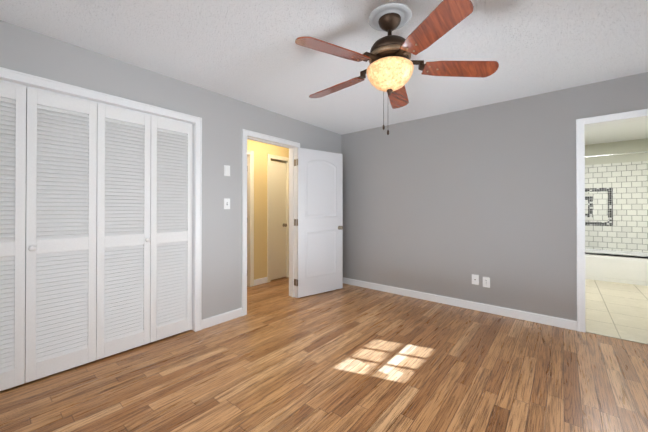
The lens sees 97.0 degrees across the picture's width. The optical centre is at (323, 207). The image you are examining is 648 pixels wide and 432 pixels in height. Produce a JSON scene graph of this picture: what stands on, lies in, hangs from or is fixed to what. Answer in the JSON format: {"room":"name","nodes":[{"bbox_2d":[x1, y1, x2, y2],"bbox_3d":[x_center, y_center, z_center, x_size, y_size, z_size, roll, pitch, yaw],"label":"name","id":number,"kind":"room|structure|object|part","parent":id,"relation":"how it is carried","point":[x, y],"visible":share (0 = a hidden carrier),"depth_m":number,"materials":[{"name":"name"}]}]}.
{"room":"empty bedroom","nodes":[
{"label":"empty bedroom","id":0,"kind":"room"},
{"bbox_2d":[25,89,288,279],"bbox_3d":[-1.169,0.013,3.742,0.730,2.440,5.126,0,0,40],"label":"wall","id":1,"kind":"structure","parent":0,"point":[261,150],"depth_m":4.64,"materials":[{"name":"beige paint"}]},
{"bbox_2d":[254,277,267,285],"bbox_3d":[-1.025,1.189,4.626,0.013,0.096,0.283,0,0,40],"label":"baseboard","id":2,"kind":"structure","parent":1,"relation":"attached to","point":[259,281],"depth_m":4.62,"materials":[{"name":"white wood"}]},
{"bbox_2d":[271,161,286,279],"bbox_3d":[-0.785,0.215,4.950,0.103,2.023,0.391,0,0,40],"label":"hall door","id":3,"kind":"structure","parent":1,"relation":"in","point":[278,220],"depth_m":4.97,"materials":[{"name":"white wood"}]},
{"bbox_2d":[0,20,340,319],"bbox_3d":[-1.128,0.009,3.126,0.120,2.440,4.520,0,0,40],"label":"wall","id":4,"kind":"structure","parent":0,"point":[226,120],"depth_m":2.96,"materials":[{"name":"grey paint"}]},
{"bbox_2d":[0,81,25,390],"bbox_3d":[-2.188,0.187,1.835,0.028,2.038,0.384,0,0,40],"label":"closet door","id":5,"kind":"structure","parent":4,"relation":"in","point":[12,212],"depth_m":1.93,"materials":[{"name":"white wood"}]},
{"bbox_2d":[25,87,96,382],"bbox_3d":[-1.925,0.189,2.123,0.064,2.038,0.388,0,0,40],"label":"closet door","id":6,"kind":"structure","parent":4,"relation":"in","point":[61,215],"depth_m":2.11,"materials":[{"name":"white wood"}]},
{"bbox_2d":[0,67,201,331],"bbox_3d":[-1.816,0.160,2.281,0.140,2.128,1.674,0,0,40],"label":"door frame","id":7,"kind":"structure","parent":4,"relation":"attached to","point":[41,83],"depth_m":2.73,"materials":[{"name":"wood"}]},
{"bbox_2d":[96,103,150,359],"bbox_3d":[-1.676,0.191,2.422,0.064,2.038,0.384,0,0,40],"label":"closet door","id":8,"kind":"structure","parent":4,"relation":"in","point":[123,234],"depth_m":2.42,"materials":[{"name":"white wood"}]},
{"bbox_2d":[150,116,192,342],"bbox_3d":[-1.444,0.192,2.729,0.028,2.038,0.378,0,0,40],"label":"closet door","id":9,"kind":"structure","parent":4,"relation":"in","point":[171,197],"depth_m":2.71,"materials":[{"name":"white wood"}]},
{"bbox_2d":[202,308,241,328],"bbox_3d":[-1.084,1.181,3.068,0.013,0.096,0.480,0,0,40],"label":"baseboard","id":10,"kind":"structure","parent":4,"relation":"attached to","point":[214,320],"depth_m":3.05,"materials":[{"name":"white wood"}]},
{"bbox_2d":[224,198,229,208],"bbox_3d":[-1.049,-0.041,3.113,0.019,0.116,0.072,0,0,40],"label":"light switch","id":11,"kind":"object","parent":4,"relation":"attached to","point":[226,203],"visible":1,"depth_m":3.11,"materials":[{"name":"plastic"}]},
{"bbox_2d":[224,165,229,175],"bbox_3d":[-1.052,-0.401,3.118,0.010,0.116,0.072,0,0,40],"label":"light switch","id":12,"kind":"object","parent":4,"relation":"attached to","point":[226,170],"visible":1,"depth_m":3.11,"materials":[{"name":"plastic"}]},
{"bbox_2d":[242,129,299,315],"bbox_3d":[-0.688,0.170,3.657,0.166,2.122,0.922,0,0,40],"label":"door frame","id":13,"kind":"structure","parent":4,"relation":"attached to","point":[247,155],"depth_m":3.99,"materials":[{"name":"wood"}]},
{"bbox_2d":[294,147,342,297],"bbox_3d":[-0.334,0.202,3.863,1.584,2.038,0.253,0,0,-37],"label":"bedroom door","id":14,"kind":"structure","parent":4,"relation":"in","point":[319,221],"depth_m":4.09,"materials":[{"name":"white wood"}]},
{"bbox_3d":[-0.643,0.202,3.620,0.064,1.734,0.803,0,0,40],"label":"door jamb hinges","id":15,"kind":"part","parent":14,"relation":"part of","materials":[{"name":"white wood"}]},
{"bbox_2d":[0,277,647,431],"bbox_3d":[0.808,1.263,3.851,6.620,0.060,8.120,0,0,40],"label":"floor","id":16,"kind":"structure","parent":0,"point":[345,358],"depth_m":2.09,"materials":[{"name":"brown wood"}]},
{"bbox_2d":[585,249,647,285],"bbox_3d":[4.825,1.010,5.181,1.888,0.460,0.672,0,0,40],"label":"bathtub","id":17,"kind":"object","parent":16,"relation":"on","point":[628,267],"visible":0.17,"depth_m":4.76,"materials":[{"name":"ceramic"}]},
{"bbox_2d":[0,0,647,144],"bbox_3d":[0.769,-1.247,3.897,6.720,0.080,8.120,0,0,40],"label":"ceiling","id":18,"kind":"structure","parent":0,"point":[251,52],"depth_m":2.17,"materials":[{"name":"white paint"}]},
{"bbox_2d":[295,0,498,134],"bbox_3d":[0.378,-0.851,1.869,1.225,0.732,1.276,0,0,40],"label":"ceiling fan","id":19,"kind":"object","parent":18,"relation":"hanging from","point":[441,19],"depth_m":1.74,"materials":[{"name":"brown wood"}]},
{"bbox_3d":[0.421,-0.829,1.837,0.296,0.153,0.296,0,0,40],"label":"ceiling fan shade","id":20,"kind":"part","parent":19,"relation":"part of","materials":[{"name":"beige glass"}]},
{"bbox_2d":[341,72,647,320],"bbox_3d":[1.855,0.011,3.507,3.980,2.440,0.120,0,0,40],"label":"wall","id":21,"kind":"structure","parent":0,"point":[448,204],"depth_m":3.42,"materials":[{"name":"grey paint"}]},
{"bbox_2d":[343,277,576,330],"bbox_3d":[1.403,1.185,3.790,2.913,0.096,0.013,0,0,40],"label":"baseboard","id":22,"kind":"structure","parent":21,"relation":"attached to","point":[472,305],"depth_m":3.45,"materials":[{"name":"white wood"}]},
{"bbox_2d":[472,274,478,284],"bbox_3d":[1.817,0.866,3.449,0.075,0.118,0.010,0,0,40],"label":"wall outlet","id":23,"kind":"object","parent":21,"relation":"attached to","point":[475,279],"visible":1,"depth_m":3.45,"materials":[{"name":"plastic"}]},
{"bbox_2d":[483,277,489,287],"bbox_3d":[1.909,0.879,3.374,0.075,0.118,0.008,0,0,40],"label":"wall outlet","id":24,"kind":"object","parent":21,"relation":"attached to","point":[486,281],"visible":1,"depth_m":3.37,"materials":[{"name":"plastic"}]},
{"bbox_2d":[576,109,647,344],"bbox_3d":[2.911,0.173,2.630,0.897,2.105,0.166,0,0,40],"label":"door frame","id":25,"kind":"structure","parent":21,"relation":"attached to","point":[636,115],"depth_m":2.83,"materials":[{"name":"wood"}]},
{"bbox_2d":[585,138,647,164],"bbox_3d":[2.817,0.007,2.787,1.860,2.440,0.004,0,0,40],"label":"wall","id":26,"kind":"structure","parent":0,"point":[638,145],"depth_m":2.77,"materials":[{"name":"paint"}]},
{"bbox_2d":[585,188,612,225],"bbox_3d":[4.930,-0.013,5.536,0.913,0.701,0.004,0,0,40],"label":"mosaic tile border","id":27,"kind":"object","parent":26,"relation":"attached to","point":[610,207],"depth_m":5.35,"materials":[{"name":"tile"}]},
{"bbox_2d":[585,161,647,252],"bbox_3d":[5.045,-0.003,5.450,1.900,1.610,0.012,0,0,40],"label":"wall tile","id":28,"kind":"structure","parent":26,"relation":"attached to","point":[627,182],"depth_m":5.18,"materials":[{"name":"white tile"}]},
{"bbox_2d":[585,151,647,157],"bbox_3d":[4.579,-0.871,4.894,1.900,0.060,0.060,0,0,40],"label":"curtain rod","id":29,"kind":"object","parent":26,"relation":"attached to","point":[617,154],"depth_m":4.69,"materials":[{"name":"silver metal"}]}
]}

